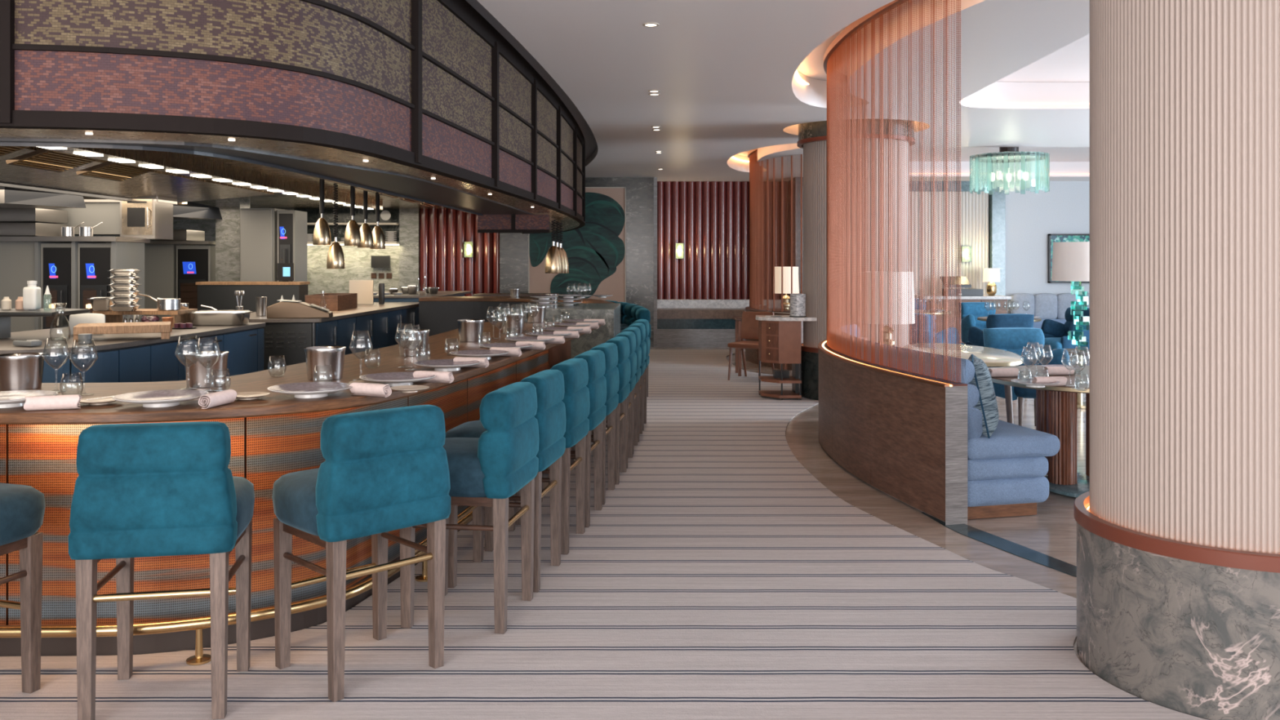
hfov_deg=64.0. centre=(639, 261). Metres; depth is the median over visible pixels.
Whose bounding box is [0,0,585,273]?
canopy
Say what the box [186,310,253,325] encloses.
pan
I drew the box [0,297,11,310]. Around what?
spice jar
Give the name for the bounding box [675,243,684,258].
wall sconce
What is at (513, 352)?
rolled napkin
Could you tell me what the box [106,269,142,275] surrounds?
pan
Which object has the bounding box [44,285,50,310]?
squeeze bottle
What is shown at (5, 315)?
shelf
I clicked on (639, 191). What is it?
wall
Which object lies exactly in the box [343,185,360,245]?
heat lamp
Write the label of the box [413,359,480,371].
dinner plate
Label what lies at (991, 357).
table
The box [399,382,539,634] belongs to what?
bar stool
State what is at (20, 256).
kitchen wall
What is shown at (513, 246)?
wall
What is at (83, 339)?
jar
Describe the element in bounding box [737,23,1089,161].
ceiling
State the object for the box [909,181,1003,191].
trim
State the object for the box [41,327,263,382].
kitchen island
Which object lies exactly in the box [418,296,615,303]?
countertop
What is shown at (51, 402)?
rolled napkin
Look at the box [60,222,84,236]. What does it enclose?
saucepan
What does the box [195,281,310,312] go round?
cabinet
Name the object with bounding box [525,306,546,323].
wine cooler
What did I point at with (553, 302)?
wine cooler
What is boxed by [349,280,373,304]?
cutting board
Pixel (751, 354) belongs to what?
wall
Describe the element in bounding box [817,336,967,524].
wall
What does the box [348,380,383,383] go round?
plate
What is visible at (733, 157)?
recessed light
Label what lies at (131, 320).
squeeze bottle
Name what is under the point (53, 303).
carafe
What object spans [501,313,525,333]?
wine cooler
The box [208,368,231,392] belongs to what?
tumbler
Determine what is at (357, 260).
wall
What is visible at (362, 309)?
countertop
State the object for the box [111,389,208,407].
dinner plate
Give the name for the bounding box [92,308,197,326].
wooden shelf
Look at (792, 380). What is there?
shelf
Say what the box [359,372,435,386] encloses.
dinner plate
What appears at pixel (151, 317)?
bag
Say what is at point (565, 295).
dinner plate
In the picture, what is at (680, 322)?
bench
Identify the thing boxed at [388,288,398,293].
pan
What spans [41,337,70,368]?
bowl
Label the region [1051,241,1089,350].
glass lamp
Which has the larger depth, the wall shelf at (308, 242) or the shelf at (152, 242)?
the wall shelf at (308, 242)
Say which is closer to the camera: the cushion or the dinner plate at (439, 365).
the dinner plate at (439, 365)
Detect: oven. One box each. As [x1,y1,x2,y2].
[40,243,71,329]
[77,243,111,313]
[120,195,173,239]
[176,245,215,308]
[276,210,306,281]
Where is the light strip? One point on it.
(178, 163)
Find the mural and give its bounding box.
[528,186,626,302]
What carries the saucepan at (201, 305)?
on the island countertop at (105, 341)
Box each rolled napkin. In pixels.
[23,394,81,410]
[198,389,236,408]
[349,382,391,397]
[413,370,453,383]
[453,356,488,368]
[489,346,521,356]
[515,341,545,350]
[537,335,564,343]
[553,330,579,338]
[567,326,591,333]
[576,322,599,328]
[583,319,605,324]
[989,368,1019,377]
[1032,376,1066,386]
[1043,366,1075,375]
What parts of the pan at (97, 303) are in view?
lid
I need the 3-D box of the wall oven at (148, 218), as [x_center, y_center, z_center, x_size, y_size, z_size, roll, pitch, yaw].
[-6.330,-0.625,13.116,0.440,0.670,0.568,0,0,0]
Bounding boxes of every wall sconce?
[464,241,472,257]
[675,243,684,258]
[961,246,969,262]
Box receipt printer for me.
[266,299,333,318]
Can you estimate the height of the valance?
0.189 m
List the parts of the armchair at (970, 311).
panel, armrest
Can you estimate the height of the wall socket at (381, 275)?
0.100 m
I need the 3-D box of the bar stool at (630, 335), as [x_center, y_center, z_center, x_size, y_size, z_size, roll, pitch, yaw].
[-0.299,1.009,7.616,0.529,0.964,0.498,0,0,5]
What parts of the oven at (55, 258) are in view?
door glass, door, handle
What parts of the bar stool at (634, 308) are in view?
backrest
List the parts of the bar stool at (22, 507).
seat, leg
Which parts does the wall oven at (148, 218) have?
door glass, door frame, handle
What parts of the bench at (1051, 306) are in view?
seat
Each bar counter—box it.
[0,340,570,656]
[496,302,620,420]
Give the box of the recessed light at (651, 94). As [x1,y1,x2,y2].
[648,93,660,95]
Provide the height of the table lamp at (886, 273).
0.780 m
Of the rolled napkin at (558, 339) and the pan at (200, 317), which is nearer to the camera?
the rolled napkin at (558, 339)
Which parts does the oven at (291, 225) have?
door, handle, frame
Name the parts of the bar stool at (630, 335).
backrest, leg, leg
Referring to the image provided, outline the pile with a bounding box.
[68,313,105,335]
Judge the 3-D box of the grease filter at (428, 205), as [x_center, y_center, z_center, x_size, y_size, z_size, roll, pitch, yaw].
[-2.720,-0.860,14.000,0.504,0.189,0.750,0,0,0]
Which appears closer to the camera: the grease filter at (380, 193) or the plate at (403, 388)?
the plate at (403, 388)
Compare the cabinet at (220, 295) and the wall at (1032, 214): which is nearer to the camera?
the cabinet at (220, 295)
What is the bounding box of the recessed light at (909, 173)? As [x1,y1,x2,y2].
[909,173,1089,173]
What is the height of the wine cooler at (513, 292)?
0.117 m
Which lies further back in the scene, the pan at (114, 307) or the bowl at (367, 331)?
the pan at (114, 307)
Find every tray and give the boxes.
[0,208,67,223]
[0,222,67,236]
[150,229,204,240]
[172,322,197,328]
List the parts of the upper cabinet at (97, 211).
door, panel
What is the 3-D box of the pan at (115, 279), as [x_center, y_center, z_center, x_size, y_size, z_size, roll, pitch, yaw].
[-4.680,0.161,9.300,0.244,0.061,0.184,0,0,-4]
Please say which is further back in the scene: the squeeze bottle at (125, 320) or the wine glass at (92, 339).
the squeeze bottle at (125, 320)
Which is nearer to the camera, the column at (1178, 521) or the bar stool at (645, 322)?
the column at (1178, 521)
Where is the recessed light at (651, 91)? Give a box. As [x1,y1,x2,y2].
[648,89,660,92]
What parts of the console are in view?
drawer, drawer, drawer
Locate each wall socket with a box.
[370,272,376,278]
[378,272,384,278]
[386,272,391,278]
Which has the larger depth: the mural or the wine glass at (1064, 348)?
the mural
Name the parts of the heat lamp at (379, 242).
lamp shade, cord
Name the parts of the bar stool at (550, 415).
leg, seat, leg, leg, backrest, leg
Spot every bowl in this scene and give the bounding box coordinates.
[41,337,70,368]
[69,338,97,370]
[174,335,201,366]
[194,336,221,368]
[349,330,373,357]
[395,323,415,346]
[401,324,422,350]
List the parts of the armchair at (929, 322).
backrest, armrest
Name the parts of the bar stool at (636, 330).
backrest, leg, leg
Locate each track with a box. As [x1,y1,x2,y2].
[747,148,757,158]
[823,0,907,82]
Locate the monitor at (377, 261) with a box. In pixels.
[371,255,390,267]
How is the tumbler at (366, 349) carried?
on the countertop at (273, 403)
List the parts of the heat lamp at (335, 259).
lamp shade, cord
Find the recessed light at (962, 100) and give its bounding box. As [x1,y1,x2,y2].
[961,98,1089,104]
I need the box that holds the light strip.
[35,146,382,209]
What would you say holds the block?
on the floor
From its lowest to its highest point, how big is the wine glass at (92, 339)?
0.222 m
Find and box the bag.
[137,315,160,322]
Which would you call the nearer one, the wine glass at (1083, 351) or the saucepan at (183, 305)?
the wine glass at (1083, 351)
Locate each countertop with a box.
[0,321,600,424]
[0,322,265,354]
[248,302,418,322]
[373,290,472,297]
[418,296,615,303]
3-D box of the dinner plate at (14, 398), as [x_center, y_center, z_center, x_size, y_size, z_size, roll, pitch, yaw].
[-2.345,0.515,3.797,0.326,0.038,0.326,0,0,0]
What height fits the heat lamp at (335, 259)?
1.049 m
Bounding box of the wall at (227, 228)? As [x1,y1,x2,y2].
[215,197,249,281]
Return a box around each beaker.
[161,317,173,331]
[235,306,243,310]
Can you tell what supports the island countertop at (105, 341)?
on the kitchen island
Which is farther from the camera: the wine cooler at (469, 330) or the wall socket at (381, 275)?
the wall socket at (381, 275)
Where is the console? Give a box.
[915,295,1011,343]
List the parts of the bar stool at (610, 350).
leg, backrest, leg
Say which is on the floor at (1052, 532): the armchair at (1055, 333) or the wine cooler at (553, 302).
the armchair at (1055, 333)
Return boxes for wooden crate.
[305,293,357,311]
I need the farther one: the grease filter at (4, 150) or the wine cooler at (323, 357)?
the grease filter at (4, 150)
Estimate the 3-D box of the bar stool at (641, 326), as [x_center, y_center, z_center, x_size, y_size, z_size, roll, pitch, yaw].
[-0.219,1.009,8.694,0.529,0.964,0.498,0,0,4]
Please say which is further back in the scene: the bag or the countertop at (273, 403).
the bag
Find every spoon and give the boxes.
[236,290,239,306]
[240,290,244,306]
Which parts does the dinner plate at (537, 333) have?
dish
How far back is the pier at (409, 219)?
18.50 m
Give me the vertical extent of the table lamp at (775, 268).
0.690 m
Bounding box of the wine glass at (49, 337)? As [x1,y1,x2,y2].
[41,337,70,391]
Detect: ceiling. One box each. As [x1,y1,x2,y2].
[178,152,451,208]
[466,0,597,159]
[476,0,1089,181]
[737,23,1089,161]
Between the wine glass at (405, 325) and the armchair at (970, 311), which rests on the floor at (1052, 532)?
the armchair at (970, 311)
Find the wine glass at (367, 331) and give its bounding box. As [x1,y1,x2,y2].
[349,330,373,381]
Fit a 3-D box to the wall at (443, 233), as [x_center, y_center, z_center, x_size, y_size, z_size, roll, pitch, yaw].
[-3.250,0.010,18.590,1.500,2.980,0.140,0,0,0]
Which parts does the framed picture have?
frame, frame, frame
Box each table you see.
[732,316,787,376]
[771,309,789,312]
[902,342,1023,423]
[915,310,951,315]
[977,316,1041,322]
[991,364,1089,497]
[1052,348,1089,408]
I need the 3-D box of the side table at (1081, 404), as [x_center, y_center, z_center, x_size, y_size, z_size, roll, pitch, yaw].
[4.550,1.208,10.600,0.520,0.576,0.520,0,0,0]
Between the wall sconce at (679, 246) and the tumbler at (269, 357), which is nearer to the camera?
the tumbler at (269, 357)
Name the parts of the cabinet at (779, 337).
leg, drawer, drawer, drawer, leg, panel, leg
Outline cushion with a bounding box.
[967,354,999,438]
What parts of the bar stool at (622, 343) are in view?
leg, backrest, leg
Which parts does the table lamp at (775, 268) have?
lamp shade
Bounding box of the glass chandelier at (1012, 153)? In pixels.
[969,146,1049,193]
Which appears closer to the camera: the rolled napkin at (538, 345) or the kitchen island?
the rolled napkin at (538, 345)
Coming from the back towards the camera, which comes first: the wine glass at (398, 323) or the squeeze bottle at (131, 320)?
the squeeze bottle at (131, 320)
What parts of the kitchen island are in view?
door, door, door, door, door, door, door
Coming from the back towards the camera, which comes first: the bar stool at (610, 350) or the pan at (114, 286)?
the pan at (114, 286)
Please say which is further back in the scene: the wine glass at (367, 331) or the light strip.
the light strip
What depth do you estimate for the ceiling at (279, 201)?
15.61 m
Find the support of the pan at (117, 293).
on the pan at (115, 300)
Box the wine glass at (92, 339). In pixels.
[69,338,97,395]
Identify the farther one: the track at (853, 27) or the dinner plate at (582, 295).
the dinner plate at (582, 295)
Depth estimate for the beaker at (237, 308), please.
11.17 m
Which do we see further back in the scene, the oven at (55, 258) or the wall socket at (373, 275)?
the wall socket at (373, 275)
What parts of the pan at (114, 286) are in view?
lid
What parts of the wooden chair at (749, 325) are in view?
leg, seat, leg, backrest, leg, leg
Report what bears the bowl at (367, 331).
on the wine glass at (367, 331)
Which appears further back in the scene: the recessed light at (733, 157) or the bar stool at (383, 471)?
the recessed light at (733, 157)
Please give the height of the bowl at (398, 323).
0.129 m
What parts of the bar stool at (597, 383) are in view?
leg, leg, backrest, leg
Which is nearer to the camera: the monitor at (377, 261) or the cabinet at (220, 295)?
the cabinet at (220, 295)
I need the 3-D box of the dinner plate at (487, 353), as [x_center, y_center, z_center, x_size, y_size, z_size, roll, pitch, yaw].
[-0.882,0.515,5.621,0.326,0.038,0.326,0,0,5]
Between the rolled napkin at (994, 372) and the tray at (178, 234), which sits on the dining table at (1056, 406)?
the rolled napkin at (994, 372)
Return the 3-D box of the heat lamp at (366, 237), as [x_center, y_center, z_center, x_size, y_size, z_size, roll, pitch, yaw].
[-3.566,-0.571,13.300,0.204,0.777,0.204,0,0,0]
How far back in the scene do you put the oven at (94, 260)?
12.24 m
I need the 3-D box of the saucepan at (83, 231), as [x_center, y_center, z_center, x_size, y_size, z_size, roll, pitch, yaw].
[-6.612,-0.391,12.350,0.292,0.175,0.155,0,0,0]
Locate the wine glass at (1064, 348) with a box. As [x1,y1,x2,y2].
[1061,348,1079,386]
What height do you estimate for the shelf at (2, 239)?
0.058 m
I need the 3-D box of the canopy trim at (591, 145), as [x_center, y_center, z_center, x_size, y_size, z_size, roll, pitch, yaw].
[-1.704,-1.595,10.070,4.929,0.030,15.064,0,0,20]
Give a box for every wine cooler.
[0,352,45,391]
[182,351,229,387]
[303,346,346,380]
[396,328,429,356]
[457,319,484,342]
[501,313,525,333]
[509,288,520,297]
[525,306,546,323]
[545,293,558,303]
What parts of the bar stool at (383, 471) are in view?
leg, seat, leg, leg, backrest, leg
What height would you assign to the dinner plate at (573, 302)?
0.033 m
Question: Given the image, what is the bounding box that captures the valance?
[477,214,549,232]
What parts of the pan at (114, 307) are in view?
lid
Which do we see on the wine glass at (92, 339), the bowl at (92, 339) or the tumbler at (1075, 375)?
the bowl at (92, 339)
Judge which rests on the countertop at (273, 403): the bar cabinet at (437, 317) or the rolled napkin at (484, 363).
the rolled napkin at (484, 363)
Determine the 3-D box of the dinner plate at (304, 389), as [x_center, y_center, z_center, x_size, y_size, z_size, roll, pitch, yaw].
[-1.307,0.515,4.069,0.326,0.038,0.326,0,0,-34]
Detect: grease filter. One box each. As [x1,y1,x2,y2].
[0,146,28,156]
[5,148,100,172]
[75,160,155,181]
[324,179,350,186]
[354,186,376,192]
[377,191,399,198]
[399,196,419,203]
[417,201,435,207]
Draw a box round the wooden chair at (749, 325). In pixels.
[727,311,774,382]
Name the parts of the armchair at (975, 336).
armrest, backrest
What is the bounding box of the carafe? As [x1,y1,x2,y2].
[49,302,71,341]
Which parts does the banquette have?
backrest, seat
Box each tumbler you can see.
[59,373,83,395]
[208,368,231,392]
[267,356,286,377]
[364,349,381,367]
[1074,374,1088,391]
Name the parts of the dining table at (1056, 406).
fluted leg, fluted leg, fluted leg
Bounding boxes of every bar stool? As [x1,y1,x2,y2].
[0,483,45,693]
[68,421,254,719]
[271,404,450,702]
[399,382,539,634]
[445,369,566,592]
[479,358,590,555]
[515,350,606,527]
[541,342,619,504]
[570,336,631,484]
[571,331,636,468]
[591,322,646,442]
[615,302,629,323]
[620,303,639,326]
[620,306,644,329]
[620,307,650,396]
[621,326,641,454]
[633,319,649,431]
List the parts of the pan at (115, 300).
lid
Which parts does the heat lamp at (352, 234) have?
lamp shade, cord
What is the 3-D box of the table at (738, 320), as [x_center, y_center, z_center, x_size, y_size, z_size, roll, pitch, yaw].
[1.600,1.117,13.550,0.720,0.753,0.500,0,0,0]
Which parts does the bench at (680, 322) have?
seat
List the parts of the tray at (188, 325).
dish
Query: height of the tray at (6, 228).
0.170 m
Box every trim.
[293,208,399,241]
[653,177,657,347]
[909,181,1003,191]
[988,191,1005,295]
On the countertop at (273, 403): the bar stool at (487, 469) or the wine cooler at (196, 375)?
the wine cooler at (196, 375)
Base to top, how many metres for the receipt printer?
0.192 m
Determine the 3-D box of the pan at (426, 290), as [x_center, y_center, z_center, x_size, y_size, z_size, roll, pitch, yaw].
[-3.400,0.456,16.500,0.184,0.101,0.164,0,0,-10]
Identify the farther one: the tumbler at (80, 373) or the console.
the console
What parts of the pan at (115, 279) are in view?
lid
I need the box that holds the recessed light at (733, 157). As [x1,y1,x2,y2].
[731,155,749,161]
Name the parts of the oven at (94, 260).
door glass, door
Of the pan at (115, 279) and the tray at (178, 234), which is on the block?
the tray at (178, 234)
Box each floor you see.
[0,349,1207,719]
[649,346,1090,671]
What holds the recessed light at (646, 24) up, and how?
in the ceiling at (723, 71)
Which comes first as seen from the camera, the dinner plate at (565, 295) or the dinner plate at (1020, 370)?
the dinner plate at (1020, 370)
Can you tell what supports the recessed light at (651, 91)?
in the ceiling at (723, 71)
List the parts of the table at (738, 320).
leg, leg, leg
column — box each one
[797,119,914,400]
[1073,0,1279,719]
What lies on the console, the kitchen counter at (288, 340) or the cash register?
the cash register
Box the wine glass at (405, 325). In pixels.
[401,324,422,370]
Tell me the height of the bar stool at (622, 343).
0.964 m
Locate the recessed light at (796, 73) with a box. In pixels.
[794,70,808,84]
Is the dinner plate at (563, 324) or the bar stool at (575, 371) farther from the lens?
the dinner plate at (563, 324)
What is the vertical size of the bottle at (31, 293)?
0.227 m
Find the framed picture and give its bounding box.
[1048,233,1089,283]
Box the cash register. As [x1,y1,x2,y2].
[940,276,982,296]
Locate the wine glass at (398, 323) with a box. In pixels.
[395,323,415,368]
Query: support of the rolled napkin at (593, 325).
on the countertop at (273, 403)
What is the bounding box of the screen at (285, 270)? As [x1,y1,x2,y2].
[277,262,293,281]
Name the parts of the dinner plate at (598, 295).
dish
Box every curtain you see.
[749,150,802,312]
[826,0,960,382]
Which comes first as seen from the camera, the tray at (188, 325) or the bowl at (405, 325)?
the bowl at (405, 325)
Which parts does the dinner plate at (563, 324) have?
dish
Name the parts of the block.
panel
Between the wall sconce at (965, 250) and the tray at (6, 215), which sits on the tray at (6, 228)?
the tray at (6, 215)
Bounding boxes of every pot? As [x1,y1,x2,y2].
[156,298,180,310]
[180,302,188,309]
[255,296,266,315]
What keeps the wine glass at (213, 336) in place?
on the countertop at (273, 403)
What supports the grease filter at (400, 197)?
attached to the ceiling at (279, 201)
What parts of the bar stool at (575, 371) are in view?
leg, leg, leg, backrest, leg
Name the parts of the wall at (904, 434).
wood panel, wood panel, sill, wood panel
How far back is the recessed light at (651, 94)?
9.02 m
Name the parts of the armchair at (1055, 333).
panel, seat, armrest, panel, backrest, armrest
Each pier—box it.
[399,208,419,290]
[787,177,803,296]
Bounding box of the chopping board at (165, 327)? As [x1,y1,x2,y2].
[73,321,171,342]
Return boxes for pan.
[87,297,113,310]
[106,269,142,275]
[106,275,141,283]
[106,297,142,304]
[106,304,142,311]
[107,283,142,289]
[107,289,141,297]
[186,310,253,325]
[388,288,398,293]
[400,286,408,293]
[406,284,418,293]
[422,286,429,293]
[426,286,439,293]
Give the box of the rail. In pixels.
[0,466,548,665]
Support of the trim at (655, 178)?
attached to the wall at (639, 191)
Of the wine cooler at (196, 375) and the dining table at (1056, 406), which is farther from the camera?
the dining table at (1056, 406)
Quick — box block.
[71,240,215,321]
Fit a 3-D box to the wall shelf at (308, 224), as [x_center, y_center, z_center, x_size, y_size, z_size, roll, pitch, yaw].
[-5.330,-0.682,18.524,1.940,0.035,0.348,0,0,0]
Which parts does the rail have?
post, post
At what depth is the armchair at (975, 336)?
11.75 m
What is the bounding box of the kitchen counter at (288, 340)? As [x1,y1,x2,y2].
[262,306,418,370]
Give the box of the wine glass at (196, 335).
[174,335,201,389]
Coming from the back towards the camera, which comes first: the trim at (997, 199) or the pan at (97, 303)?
the trim at (997, 199)
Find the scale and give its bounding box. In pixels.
[380,210,391,220]
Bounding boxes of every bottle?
[22,280,40,310]
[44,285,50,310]
[123,315,127,322]
[128,315,133,322]
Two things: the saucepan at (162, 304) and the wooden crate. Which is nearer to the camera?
the saucepan at (162, 304)
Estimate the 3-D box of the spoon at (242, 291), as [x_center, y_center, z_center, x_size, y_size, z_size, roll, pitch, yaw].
[-4.356,0.455,11.200,0.054,0.275,0.012,0,0,0]
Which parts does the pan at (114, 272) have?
lid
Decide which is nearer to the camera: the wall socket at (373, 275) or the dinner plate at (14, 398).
the dinner plate at (14, 398)
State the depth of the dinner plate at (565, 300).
10.49 m
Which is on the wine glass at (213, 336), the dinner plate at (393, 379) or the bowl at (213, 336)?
the bowl at (213, 336)
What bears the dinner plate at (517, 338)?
on the countertop at (273, 403)
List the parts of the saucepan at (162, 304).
handle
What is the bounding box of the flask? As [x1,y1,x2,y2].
[378,283,384,304]
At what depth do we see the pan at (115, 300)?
9.24 m
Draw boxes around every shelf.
[0,236,150,242]
[0,308,89,338]
[71,240,215,244]
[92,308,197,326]
[306,222,399,225]
[306,241,399,244]
[472,293,558,296]
[758,376,801,383]
[758,390,801,398]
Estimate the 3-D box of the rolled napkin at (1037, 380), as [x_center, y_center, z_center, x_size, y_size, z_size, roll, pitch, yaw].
[2.471,0.721,6.175,0.196,0.057,0.052,0,0,-4]
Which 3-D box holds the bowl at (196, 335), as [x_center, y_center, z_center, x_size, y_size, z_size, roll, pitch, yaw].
[-1.895,0.377,4.293,0.103,0.129,0.102,0,0,0]
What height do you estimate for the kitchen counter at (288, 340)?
0.808 m
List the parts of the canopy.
mosaic panel, mosaic panel, kitchen canopy, rail, rail, mosaic panel, rail, mosaic panel, mosaic panel, mosaic panel, rail, mosaic panel, mosaic panel, mosaic panel, mosaic panel, mosaic panel, mosaic panel, lamp shade, cord, cord, heat lamp, lamp shade, cord, heat lamp, lamp shade, mosaic panel, mosaic panel, mosaic panel, mosaic panel, mosaic panel, mosaic panel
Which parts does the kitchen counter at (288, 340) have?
corner post, door, handle, door, handle, door, handle, door, handle, door, handle, door, handle, door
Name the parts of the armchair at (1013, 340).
panel, backrest, leg, seat, leg, armrest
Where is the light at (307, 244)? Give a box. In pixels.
[306,244,399,244]
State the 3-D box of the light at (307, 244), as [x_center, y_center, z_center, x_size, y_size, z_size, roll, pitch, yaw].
[-5.330,-0.311,18.630,1.940,0.022,0.060,0,0,0]
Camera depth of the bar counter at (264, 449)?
3.96 m
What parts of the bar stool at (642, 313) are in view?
backrest, leg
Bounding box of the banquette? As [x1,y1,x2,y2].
[839,324,1060,519]
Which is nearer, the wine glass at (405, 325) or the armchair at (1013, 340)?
the wine glass at (405, 325)
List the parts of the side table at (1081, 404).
stem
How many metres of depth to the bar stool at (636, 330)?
8.14 m
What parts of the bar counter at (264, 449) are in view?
woven panel, woven panel, woven panel, woven panel, woven panel, woven panel, panel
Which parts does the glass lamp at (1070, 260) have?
lamp shade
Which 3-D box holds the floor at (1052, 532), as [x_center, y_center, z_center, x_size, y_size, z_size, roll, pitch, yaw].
[0.200,1.558,7.500,20.400,0.123,23.800,0,0,0]
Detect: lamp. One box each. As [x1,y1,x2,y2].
[312,179,330,244]
[326,182,344,268]
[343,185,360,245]
[357,190,373,248]
[369,191,385,248]
[773,266,799,310]
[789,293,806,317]
[862,271,914,346]
[982,268,999,295]
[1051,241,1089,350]
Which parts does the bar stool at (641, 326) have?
backrest, leg, leg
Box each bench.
[657,299,782,346]
[1009,293,1089,328]
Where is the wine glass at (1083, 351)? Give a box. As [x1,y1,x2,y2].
[1068,351,1087,389]
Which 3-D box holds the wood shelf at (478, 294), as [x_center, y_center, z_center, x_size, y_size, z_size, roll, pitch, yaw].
[-1.925,0.540,15.950,1.250,0.080,0.700,0,0,0]
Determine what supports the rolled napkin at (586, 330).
on the countertop at (273, 403)
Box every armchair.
[909,312,964,344]
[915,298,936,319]
[958,302,995,344]
[965,313,1034,346]
[982,327,1071,426]
[1040,306,1089,364]
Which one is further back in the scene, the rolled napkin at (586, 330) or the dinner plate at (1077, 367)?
the rolled napkin at (586, 330)
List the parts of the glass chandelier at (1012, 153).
bulb, bulb, bulb, ring frame, bulb, bulb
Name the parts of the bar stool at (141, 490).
leg, leg, backrest, leg, seat, leg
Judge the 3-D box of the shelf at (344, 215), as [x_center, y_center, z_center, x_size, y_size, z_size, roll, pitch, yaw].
[-5.330,-0.662,18.680,1.940,0.595,0.039,0,0,0]
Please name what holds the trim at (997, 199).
attached to the wall at (1032, 214)
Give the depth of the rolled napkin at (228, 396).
3.76 m
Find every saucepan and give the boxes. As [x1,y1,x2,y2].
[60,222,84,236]
[79,222,102,236]
[137,293,180,310]
[156,297,188,309]
[200,305,217,310]
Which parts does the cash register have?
cash drawer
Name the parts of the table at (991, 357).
leg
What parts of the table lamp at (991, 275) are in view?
lamp shade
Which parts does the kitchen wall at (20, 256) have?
panel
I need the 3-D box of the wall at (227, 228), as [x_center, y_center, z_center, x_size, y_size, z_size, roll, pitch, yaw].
[-6.120,0.270,15.400,0.360,2.460,0.400,0,0,0]
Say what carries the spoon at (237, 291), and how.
in the beaker at (237, 308)
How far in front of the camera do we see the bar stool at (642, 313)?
11.30 m
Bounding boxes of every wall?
[0,236,150,332]
[100,208,399,294]
[215,197,249,281]
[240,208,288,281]
[419,208,499,296]
[499,232,527,293]
[527,177,653,346]
[745,305,803,370]
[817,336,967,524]
[909,181,1089,319]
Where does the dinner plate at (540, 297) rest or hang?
on the dinner plate at (540, 301)
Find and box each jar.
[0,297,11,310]
[15,297,23,310]
[78,333,92,344]
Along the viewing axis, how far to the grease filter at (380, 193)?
11.92 m
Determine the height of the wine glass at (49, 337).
0.222 m
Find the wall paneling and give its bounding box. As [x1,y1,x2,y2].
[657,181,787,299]
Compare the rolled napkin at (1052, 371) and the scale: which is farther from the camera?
the scale
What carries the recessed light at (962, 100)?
in the ceiling at (723, 71)
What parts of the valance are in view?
post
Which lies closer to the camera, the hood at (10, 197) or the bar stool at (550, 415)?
the bar stool at (550, 415)
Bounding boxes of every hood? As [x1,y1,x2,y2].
[0,146,274,202]
[0,186,85,208]
[173,201,222,219]
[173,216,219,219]
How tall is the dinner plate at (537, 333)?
0.038 m
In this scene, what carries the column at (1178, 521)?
on the floor at (1052, 532)
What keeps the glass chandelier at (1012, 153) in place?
hanging from the ceiling at (1070, 63)
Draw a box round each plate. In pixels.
[0,390,57,408]
[80,396,115,404]
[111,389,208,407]
[235,391,270,399]
[267,382,352,398]
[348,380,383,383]
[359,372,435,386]
[390,385,429,392]
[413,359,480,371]
[448,349,509,359]
[478,342,533,348]
[504,336,555,342]
[524,331,571,336]
[529,303,558,307]
[530,295,557,299]
[530,299,558,303]
[539,327,582,331]
[551,322,591,327]
[555,293,581,297]
[555,297,582,302]
[555,301,581,305]
[562,319,598,322]
[574,294,591,297]
[591,294,612,297]
[987,367,1025,372]
[1011,378,1060,387]
[1040,364,1084,369]
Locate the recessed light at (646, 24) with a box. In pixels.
[642,22,659,26]
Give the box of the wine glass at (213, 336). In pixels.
[194,336,221,391]
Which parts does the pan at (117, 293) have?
lid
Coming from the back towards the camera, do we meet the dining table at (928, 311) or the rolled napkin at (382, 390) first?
the dining table at (928, 311)
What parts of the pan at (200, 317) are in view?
lid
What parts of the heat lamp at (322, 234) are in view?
lamp shade, cord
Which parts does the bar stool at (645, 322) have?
backrest, leg, leg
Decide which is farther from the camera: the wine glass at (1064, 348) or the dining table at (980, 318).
the dining table at (980, 318)
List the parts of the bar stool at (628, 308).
seat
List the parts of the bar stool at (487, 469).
leg, leg, seat, leg, backrest, leg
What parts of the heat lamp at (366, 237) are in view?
cord, lamp shade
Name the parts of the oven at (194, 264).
door glass, door, frame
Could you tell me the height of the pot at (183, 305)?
0.053 m
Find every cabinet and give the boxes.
[41,195,177,235]
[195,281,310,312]
[373,293,464,308]
[418,301,532,336]
[755,315,817,399]
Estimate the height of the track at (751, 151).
0.050 m
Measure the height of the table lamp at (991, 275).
0.500 m

